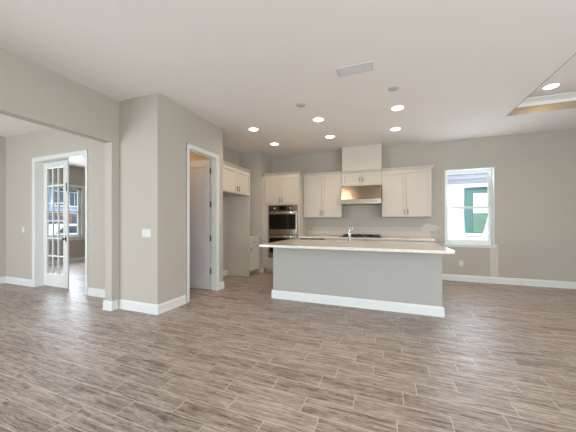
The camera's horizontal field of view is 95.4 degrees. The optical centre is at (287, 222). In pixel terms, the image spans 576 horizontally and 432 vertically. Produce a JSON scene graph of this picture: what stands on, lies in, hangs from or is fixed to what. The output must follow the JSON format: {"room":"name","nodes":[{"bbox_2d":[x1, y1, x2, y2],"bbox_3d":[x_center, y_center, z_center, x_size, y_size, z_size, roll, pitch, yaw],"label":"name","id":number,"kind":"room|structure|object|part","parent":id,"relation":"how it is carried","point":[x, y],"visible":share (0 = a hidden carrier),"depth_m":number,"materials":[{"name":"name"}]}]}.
{"room":"open-plan kitchen","nodes":[
{"label":"open-plan kitchen","id":0,"kind":"room"},
{"bbox_2d":[0,136,5,276],"bbox_3d":[-7.093,-0.262,2.616,0.120,3.050,6.230,0,0,21],"label":"wall","id":1,"kind":"structure","parent":0,"point":[2,139],"depth_m":5.46,"materials":[{"name":"beige paint"}]},
{"bbox_2d":[6,128,104,288],"bbox_3d":[-5.055,-0.262,5.264,5.500,3.050,0.170,0,0,21],"label":"wall","id":2,"kind":"structure","parent":0,"point":[20,149],"depth_m":5.14,"materials":[{"name":"beige paint"}]},
{"bbox_2d":[0,276,104,297],"bbox_3d":[-5.343,1.196,1.948,3.626,0.133,6.230,0,0,21],"label":"baseboard","id":3,"kind":"structure","parent":2,"relation":"attached to","point":[96,292],"depth_m":5.21,"materials":[{"name":"white paint"}]},
{"bbox_2d":[32,150,87,294],"bbox_3d":[-4.227,-0.002,4.938,1.640,2.530,0.190,0,0,21],"label":"door","id":4,"kind":"structure","parent":2,"relation":"in","point":[41,276],"depth_m":5.14,"materials":[{"name":"white paint"}]},
{"bbox_2d":[0,48,118,300],"bbox_3d":[-3.531,-0.262,1.348,0.140,3.050,6.400,0,0,21],"label":"wall","id":5,"kind":"structure","parent":0,"point":[29,91],"depth_m":3.32,"materials":[{"name":"beige paint"}]},
{"bbox_2d":[102,299,118,310],"bbox_3d":[-2.529,1.196,3.974,0.188,0.133,0.439,0,0,21],"label":"baseboard","id":6,"kind":"object","parent":5,"relation":"attached to","point":[107,305],"visible":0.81,"depth_m":3.78,"materials":[{"name":"white paint"}]},
{"bbox_2d":[49,166,84,260],"bbox_3d":[-4.772,-0.262,7.296,4.880,3.050,4.170,0,0,21],"label":"wall","id":7,"kind":"structure","parent":0,"point":[76,174],"depth_m":8.34,"materials":[{"name":"beige paint"}]},
{"bbox_2d":[49,182,84,240],"bbox_3d":[-7.074,-0.322,7.800,0.180,1.750,1.830,0,0,21],"label":"window","id":8,"kind":"structure","parent":7,"relation":"in","point":[77,236],"depth_m":8.54,"materials":[{"name":"white plastic"}]},
{"bbox_3d":[-7.045,0.497,7.789,0.120,0.112,1.830,0,0,21],"label":"sill","id":9,"kind":"part","parent":8,"relation":"part of","materials":[{"name":"white paint"}]},
{"bbox_2d":[49,257,84,264],"bbox_3d":[-4.759,1.196,7.302,4.600,0.133,3.850,0,0,21],"label":"baseboard","id":10,"kind":"structure","parent":7,"relation":"attached to","point":[78,259],"depth_m":8.27,"materials":[{"name":"white paint"}]},
{"bbox_2d":[119,93,164,304],"bbox_3d":[-2.123,-0.262,3.795,0.747,3.050,0.122,0,0,21],"label":"wall","id":11,"kind":"structure","parent":0,"point":[141,119],"depth_m":3.71,"materials":[{"name":"beige paint"}]},
{"bbox_2d":[142,229,150,236],"bbox_3d":[-1.986,0.148,3.672,0.162,0.114,0.010,0,0,21],"label":"light switch","id":12,"kind":"object","parent":11,"relation":"attached to","point":[145,232],"visible":1,"depth_m":3.67,"materials":[{"name":"white plastic"}]},
{"bbox_2d":[165,97,222,301],"bbox_3d":[-2.336,-0.262,4.696,1.787,3.050,1.408,0,0,21],"label":"wall","id":13,"kind":"structure","parent":0,"point":[183,126],"depth_m":3.98,"materials":[{"name":"beige paint"}]},
{"bbox_2d":[118,295,186,314],"bbox_3d":[-2.043,1.196,3.971,0.771,0.133,0.556,0,0,21],"label":"baseboard","id":14,"kind":"structure","parent":13,"relation":"attached to","point":[155,309],"depth_m":3.75,"materials":[{"name":"white paint"}]},
{"bbox_2d":[186,143,218,302],"bbox_3d":[-1.831,0.005,4.659,0.856,2.515,0.840,0,0,21],"label":"door","id":15,"kind":"structure","parent":13,"relation":"in","point":[202,176],"depth_m":4.89,"materials":[{"name":"white paint"}]},
{"bbox_2d":[223,146,271,272],"bbox_3d":[-1.178,-0.262,6.357,0.765,3.050,2.522,0,0,21],"label":"wall","id":16,"kind":"structure","parent":0,"point":[259,163],"depth_m":6.61,"materials":[{"name":"beige paint"}]},
{"bbox_2d":[219,281,224,289],"bbox_3d":[-1.296,1.196,5.002,0.111,0.133,0.142,0,0,21],"label":"baseboard","id":17,"kind":"structure","parent":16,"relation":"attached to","point":[221,284],"depth_m":4.96,"materials":[{"name":"white paint"}]},
{"bbox_2d":[0,261,575,431],"bbox_3d":[-1.355,1.323,2.551,14.650,0.120,10.600,0,0,21],"label":"floor","id":18,"kind":"structure","parent":0,"point":[237,357],"depth_m":2.30,"materials":[{"name":"brown tile"}]},
{"bbox_2d":[223,160,251,276],"bbox_3d":[-1.340,0.030,5.705,0.646,2.465,1.180,0,0,21],"label":"tall cabinet","id":19,"kind":"object","parent":18,"relation":"on","point":[236,179],"visible":0.83,"depth_m":6.14,"materials":[{"name":"beige paint"}]},
{"bbox_3d":[-1.186,-0.877,5.331,0.021,0.506,0.545,0,0,21],"label":"door","id":20,"kind":"part","parent":19,"relation":"part of","materials":[{"name":"beige paint"}]},
{"bbox_3d":[-1.345,-1.172,5.707,0.634,0.060,1.180,0,0,21],"label":"crown moulding","id":21,"kind":"part","parent":19,"relation":"part of","materials":[{"name":"beige paint"}]},
{"bbox_3d":[-1.176,0.061,6.214,0.589,2.404,0.020,0,0,21],"label":"panel","id":22,"kind":"part","parent":19,"relation":"part of","materials":[{"name":"beige paint"}]},
{"bbox_3d":[-0.990,-0.877,5.844,0.021,0.506,0.546,0,0,21],"label":"door","id":23,"kind":"part","parent":19,"relation":"part of","materials":[{"name":"beige paint"}]},
{"bbox_2d":[250,238,258,274],"bbox_3d":[-1.072,0.819,6.449,0.616,0.889,0.489,0,0,21],"label":"base cabinet","id":24,"kind":"object","parent":18,"relation":"on","point":[254,242],"visible":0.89,"depth_m":6.39,"materials":[{"name":"white paint"}]},
{"bbox_3d":[-0.827,0.470,6.355,0.021,0.165,0.469,0,0,21],"label":"drawer","id":25,"kind":"part","parent":24,"relation":"part of","materials":[{"name":"white paint"}]},
{"bbox_2d":[262,171,306,272],"bbox_3d":[-0.070,0.018,6.728,1.039,2.490,0.696,0,0,21],"label":"tall cabinet","id":26,"kind":"object","parent":18,"relation":"on","point":[281,188],"visible":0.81,"depth_m":6.50,"materials":[{"name":"beige paint"}]},
{"bbox_3d":[-0.169,1.023,6.442,0.880,0.250,0.021,0,0,21],"label":"drawer","id":27,"kind":"part","parent":26,"relation":"part of","materials":[{"name":"beige paint"}]},
{"bbox_3d":[-0.376,-0.807,6.521,0.436,0.680,0.021,0,0,21],"label":"door","id":28,"kind":"part","parent":26,"relation":"part of","materials":[{"name":"beige paint"}]},
{"bbox_2d":[268,205,297,257],"bbox_3d":[-0.036,0.228,6.663,0.756,1.298,0.677,0,0,21],"label":"double wall oven","id":29,"kind":"object","parent":26,"relation":"in","point":[282,219],"visible":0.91,"depth_m":6.40,"materials":[{"name":"grey metal"}]},
{"bbox_3d":[-0.134,0.586,6.407,0.748,0.555,0.026,0,0,21],"label":"oven door","id":30,"kind":"part","parent":29,"relation":"part of","materials":[{"name":"metal"}]},
{"bbox_3d":[-0.134,0.008,6.407,0.748,0.560,0.026,0,0,21],"label":"oven door","id":31,"kind":"part","parent":29,"relation":"part of","materials":[{"name":"metal"}]},
{"bbox_3d":[-0.131,-0.350,6.414,0.756,0.137,0.012,0,0,21],"label":"control panel","id":32,"kind":"part","parent":29,"relation":"part of","materials":[{"name":"grey metal"}]},
{"bbox_3d":[-0.043,-1.197,6.724,0.985,0.060,0.684,0,0,21],"label":"crown moulding","id":33,"kind":"part","parent":26,"relation":"part of","materials":[{"name":"beige paint"}]},
{"bbox_3d":[0.038,-0.807,6.363,0.436,0.680,0.021,0,0,21],"label":"door","id":34,"kind":"part","parent":26,"relation":"part of","materials":[{"name":"beige paint"}]},
{"bbox_2d":[300,238,324,239],"bbox_3d":[0.666,0.821,6.463,0.605,0.885,0.608,0,0,21],"label":"dishwasher","id":35,"kind":"object","parent":18,"relation":"on","point":[300,238],"visible":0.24,"depth_m":6.19,"materials":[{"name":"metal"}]},
{"bbox_2d":[271,247,444,317],"bbox_3d":[1.092,0.821,4.431,2.528,0.884,1.066,0,0,21],"label":"kitchen island","id":36,"kind":"object","parent":18,"relation":"on","point":[402,282],"visible":0.98,"depth_m":3.88,"materials":[{"name":"grey paint"}]},
{"bbox_2d":[259,239,454,253],"bbox_3d":[1.030,0.359,4.268,2.620,0.037,1.430,0,0,21],"label":"island countertop","id":37,"kind":"structure","parent":36,"relation":"on","point":[387,246],"depth_m":3.88,"materials":[{"name":"stone"}]},
{"bbox_2d":[348,226,352,241],"bbox_3d":[1.107,0.200,4.591,0.098,0.280,0.241,0,0,21],"label":"faucet","id":38,"kind":"object","parent":37,"relation":"on","point":[350,228],"visible":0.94,"depth_m":4.50,"materials":[{"name":"silver metal"}]},
{"bbox_3d":[1.077,1.196,4.393,2.528,0.133,0.984,0,0,21],"label":"baseboard","id":39,"kind":"part","parent":36,"relation":"part of","materials":[{"name":"white paint"}]},
{"bbox_2d":[340,239,381,240],"bbox_3d":[1.696,0.819,6.070,0.898,0.889,0.666,0,0,21],"label":"base cabinet","id":40,"kind":"object","parent":18,"relation":"on","point":[340,239],"visible":0.06,"depth_m":5.80,"materials":[{"name":"beige paint"}]},
{"bbox_2d":[382,240,433,241],"bbox_3d":[2.584,0.819,5.732,0.998,0.889,0.666,0,0,21],"label":"base cabinet","id":41,"kind":"object","parent":18,"relation":"on","point":[382,240],"visible":0.14,"depth_m":5.48,"materials":[{"name":"beige paint"}]},
{"bbox_2d":[299,235,434,240],"bbox_3d":[1.727,0.353,6.070,2.872,0.040,0.644,0,0,21],"label":"countertop","id":42,"kind":"structure","parent":41,"relation":"on","point":[305,236],"depth_m":5.82,"materials":[{"name":"stone"}]},
{"bbox_2d":[340,234,381,237],"bbox_3d":[1.703,0.307,6.088,0.880,0.049,0.530,0,0,21],"label":"cooktop","id":43,"kind":"object","parent":42,"relation":"in","point":[344,235],"visible":0.94,"depth_m":5.97,"materials":[{"name":"black metal"}]},
{"bbox_3d":[2.481,0.470,5.463,0.980,0.165,0.021,0,0,21],"label":"drawer","id":44,"kind":"part","parent":41,"relation":"part of","materials":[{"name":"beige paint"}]},
{"bbox_2d":[0,0,575,167],"bbox_3d":[-1.355,-1.847,2.551,14.650,0.120,10.600,0,0,21],"label":"ceiling","id":45,"kind":"structure","parent":0,"point":[459,68],"depth_m":2.89,"materials":[{"name":"white paint"}]},
{"bbox_2d":[248,127,258,130],"bbox_3d":[-0.661,-1.783,5.026,0.212,0.006,0.212,0,0,21],"label":"recessed light","id":46,"kind":"object","parent":45,"relation":"in","point":[251,128],"visible":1,"depth_m":5.02,"materials":[{"name":"white paint"}]},
{"bbox_2d":[296,103,304,106],"bbox_3d":[0.190,-1.782,3.984,0.144,0.010,0.144,0,0,21],"label":"blank cover plate","id":47,"kind":"object","parent":45,"relation":"attached to","point":[297,104],"visible":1,"depth_m":3.97,"materials":[{"name":"grey plastic"}]},
{"bbox_2d":[312,117,324,121],"bbox_3d":[0.527,-1.783,4.551,0.212,0.006,0.212,0,0,21],"label":"recessed light","id":48,"kind":"object","parent":45,"relation":"in","point":[317,119],"visible":1,"depth_m":4.54,"materials":[{"name":"white paint"}]},
{"bbox_2d":[336,61,372,76],"bbox_3d":[0.778,-1.781,3.048,0.400,0.012,0.170,0,0,21],"label":"ceiling vent","id":49,"kind":"object","parent":45,"relation":"in","point":[367,66],"visible":1,"depth_m":3.04,"materials":[{"name":"grey metal"}]},
{"bbox_2d":[388,86,398,91],"bbox_3d":[1.409,-1.782,3.498,0.144,0.010,0.144,0,0,21],"label":"blank cover plate","id":50,"kind":"object","parent":45,"relation":"attached to","point":[393,88],"visible":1,"depth_m":3.48,"materials":[{"name":"grey plastic"}]},
{"bbox_2d":[390,127,400,130],"bbox_3d":[2.054,-1.783,5.007,0.212,0.006,0.212,0,0,21],"label":"recessed light","id":51,"kind":"object","parent":45,"relation":"in","point":[394,128],"visible":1,"depth_m":5.02,"materials":[{"name":"white paint"}]},
{"bbox_2d":[390,105,404,110],"bbox_3d":[1.709,-1.783,4.090,0.212,0.006,0.212,0,0,21],"label":"recessed light","id":52,"kind":"object","parent":45,"relation":"in","point":[397,107],"visible":1,"depth_m":4.09,"materials":[{"name":"white paint"}]},
{"bbox_2d":[507,53,575,115],"bbox_3d":[3.744,-1.847,0.835,2.700,0.117,6.628,0,0,21],"label":"trim","id":53,"kind":"structure","parent":45,"relation":"attached to","point":[569,104],"depth_m":4.21,"materials":[{"name":"beige paint"}]},
{"bbox_2d":[272,129,575,281],"bbox_3d":[3.329,-0.262,5.896,7.985,3.050,0.170,0,0,21],"label":"wall","id":54,"kind":"structure","parent":0,"point":[535,173],"depth_m":5.37,"materials":[{"name":"beige paint"}]},
{"bbox_2d":[303,171,343,217],"bbox_3d":[0.879,-0.667,6.532,0.953,1.090,0.386,0,0,21],"label":"upper cabinet","id":55,"kind":"object","parent":54,"relation":"attached to","point":[321,191],"visible":0.91,"depth_m":6.38,"materials":[{"name":"beige paint"}]},
{"bbox_3d":[0.608,-0.637,6.478,0.462,1.006,0.021,0,0,21],"label":"door","id":56,"kind":"part","parent":55,"relation":"part of","materials":[{"name":"beige paint"}]},
{"bbox_3d":[0.882,-1.182,6.537,0.953,0.060,0.374,0,0,21],"label":"crown moulding","id":57,"kind":"part","parent":55,"relation":"part of","materials":[{"name":"beige paint"}]},
{"bbox_3d":[1.046,-0.637,6.310,0.462,1.006,0.021,0,0,21],"label":"door","id":58,"kind":"part","parent":55,"relation":"part of","materials":[{"name":"beige paint"}]},
{"bbox_2d":[341,185,381,205],"bbox_3d":[1.719,-0.632,6.130,0.884,0.434,0.537,0,0,21],"label":"range hood","id":59,"kind":"object","parent":54,"relation":"attached to","point":[368,194],"visible":1,"depth_m":5.95,"materials":[{"name":"metal"}]},
{"bbox_2d":[341,168,381,186],"bbox_3d":[1.746,-1.032,6.201,0.898,0.360,0.386,0,0,21],"label":"upper cabinet","id":60,"kind":"object","parent":54,"relation":"attached to","point":[368,176],"visible":0.92,"depth_m":6.04,"materials":[{"name":"beige paint"}]},
{"bbox_3d":[1.487,-1.002,6.142,0.434,0.276,0.021,0,0,21],"label":"door","id":61,"kind":"part","parent":60,"relation":"part of","materials":[{"name":"beige paint"}]},
{"bbox_3d":[1.748,-1.182,6.207,0.898,0.060,0.374,0,0,21],"label":"crown moulding","id":62,"kind":"part","parent":60,"relation":"part of","materials":[{"name":"beige paint"}]},
{"bbox_2d":[342,144,381,170],"bbox_3d":[1.758,-1.500,6.232,0.890,0.573,0.319,0,0,21],"label":"chase","id":63,"kind":"object","parent":60,"relation":"on","point":[363,157],"visible":0.79,"depth_m":6.07,"materials":[{"name":"beige paint"}]},
{"bbox_3d":[1.900,-1.002,5.984,0.434,0.276,0.021,0,0,21],"label":"door","id":64,"kind":"part","parent":60,"relation":"part of","materials":[{"name":"beige paint"}]},
{"bbox_2d":[307,230,429,236],"bbox_3d":[1.839,0.268,6.363,2.872,0.129,0.017,0,0,21],"label":"backsplash","id":65,"kind":"structure","parent":54,"relation":"attached to","point":[309,232],"depth_m":6.23,"materials":[{"name":"white tile"}]},
{"bbox_2d":[382,165,433,216],"bbox_3d":[2.652,-0.667,5.855,1.038,1.090,0.386,0,0,21],"label":"upper cabinet","id":66,"kind":"object","parent":54,"relation":"attached to","point":[406,191],"visible":1,"depth_m":5.71,"materials":[{"name":"beige paint"}]},
{"bbox_3d":[2.350,-0.637,5.813,0.482,1.006,0.021,0,0,21],"label":"door","id":67,"kind":"part","parent":66,"relation":"part of","materials":[{"name":"beige paint"}]},
{"bbox_3d":[2.654,-1.182,5.861,1.038,0.060,0.374,0,0,21],"label":"crown moulding","id":68,"kind":"part","parent":66,"relation":"part of","materials":[{"name":"beige paint"}]},
{"bbox_3d":[2.807,-0.637,5.638,0.482,1.006,0.021,0,0,21],"label":"door","id":69,"kind":"part","parent":66,"relation":"part of","materials":[{"name":"beige paint"}]},
{"bbox_2d":[443,167,496,247],"bbox_3d":[3.885,-0.309,5.649,0.960,1.685,0.195,0,0,21],"label":"window","id":70,"kind":"structure","parent":54,"relation":"in","point":[490,243],"depth_m":5.59,"materials":[{"name":"white plastic"}]},
{"bbox_3d":[3.915,-0.703,5.728,0.810,0.808,0.024,0,0,21],"label":"sash","id":71,"kind":"part","parent":70,"relation":"part of","materials":[{"name":"glass"}]},
{"bbox_3d":[3.905,0.037,5.702,0.810,0.772,0.024,0,0,21],"label":"sash","id":72,"kind":"part","parent":70,"relation":"part of","materials":[{"name":"glass"}]},
{"bbox_3d":[3.877,0.501,5.630,0.960,0.064,0.155,0,0,21],"label":"sill","id":73,"kind":"part","parent":70,"relation":"part of","materials":[{"name":"white paint"}]},
{"bbox_2d":[442,274,575,288],"bbox_3d":[5.104,1.196,5.114,4.110,0.133,0.024,0,0,21],"label":"baseboard","id":74,"kind":"structure","parent":54,"relation":"attached to","point":[452,277],"depth_m":5.33,"materials":[{"name":"white paint"}]},
{"bbox_2d":[516,54,575,107],"bbox_3d":[3.744,-2.022,0.835,2.940,0.230,6.870,0,0,21],"label":"ceiling","id":75,"kind":"structure","parent":0,"point":[566,75],"depth_m":3.90,"materials":[{"name":"white paint"}]},
{"bbox_2d":[521,92,575,103],"bbox_3d":[3.739,-2.003,0.847,2.718,0.063,6.648,0,0,21],"label":"trim","id":76,"kind":"structure","parent":75,"relation":"attached to","point":[569,94],"depth_m":4.20,"materials":[{"name":"white paint"}]},
{"bbox_2d":[541,83,560,89],"bbox_3d":[3.938,-2.033,3.924,0.212,0.006,0.212,0,0,21],"label":"recessed light","id":77,"kind":"object","parent":75,"relation":"in","point":[554,85],"visible":1,"depth_m":3.92,"materials":[{"name":"white paint"}]},
{"label":"outside","id":78,"kind":"structure","parent":0,"visible":0},
{"bbox_3d":[-5.777,1.688,12.908,100.000,0.150,100.000,0,0,21],"label":"ground","id":79,"kind":"structure","parent":78,"visible":0},
{"bbox_2d":[49,187,76,223],"bbox_3d":[-24.310,-2.262,28.010,7.000,7.750,20.000,0,0,21],"label":"house","id":80,"kind":"structure","parent":79,"relation":"on","point":[72,193],"depth_m":25.76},
{"bbox_3d":[-22.305,-2.337,25.479,0.009,1.300,0.900,0,0,21],"label":"pane","id":81,"kind":"part","parent":80,"relation":"part of","materials":[{"name":"blue"}]},
{"bbox_3d":[-21.806,-2.337,26.787,0.009,1.300,0.900,0,0,21],"label":"pane","id":82,"kind":"part","parent":80,"relation":"part of","materials":[{"name":"blue"}]},
{"bbox_2d":[448,172,487,240],"bbox_3d":[7.831,-1.662,12.103,13.200,6.550,9.200,0,0,21],"label":"house","id":83,"kind":"structure","parent":79,"relation":"on","point":[470,189],"depth_m":8.49,"materials":[{"name":"white paint"}]},
{"bbox_3d":[6.287,-0.397,8.339,1.200,1.480,0.005,0,0,21],"label":"pane","id":84,"kind":"part","parent":83,"relation":"part of","materials":[{"name":"teal glass"}]},
{"bbox_2d":[473,193,487,212],"bbox_3d":[6.410,-0.617,8.284,0.930,0.640,0.010,0,0,21],"label":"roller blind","id":85,"kind":"object","parent":83,"relation":"hanging from","point":[479,199],"depth_m":8.38,"materials":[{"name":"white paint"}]},
{"bbox_2d":[473,214,487,231],"bbox_3d":[6.407,0.029,8.276,0.930,0.567,0.010,0,0,21],"label":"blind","id":86,"kind":"object","parent":83,"relation":"hanging from","point":[480,221],"depth_m":8.37,"materials":[{"name":"green"}]},
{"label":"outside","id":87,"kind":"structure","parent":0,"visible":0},
{"bbox_3d":[-15.119,1.603,16.474,14.000,0.019,100.000,0,0,21],"label":"street","id":88,"kind":"object","parent":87,"visible":0},
{"bbox_2d":[49,224,76,234],"bbox_3d":[-14.331,0.843,17.137,1.810,1.500,4.591,0,0,21],"label":"parked car","id":89,"kind":"object","parent":88,"relation":"on","point":[72,227],"visible":0.02,"depth_m":16.33,"materials":[{"name":"white paint"}]}
]}

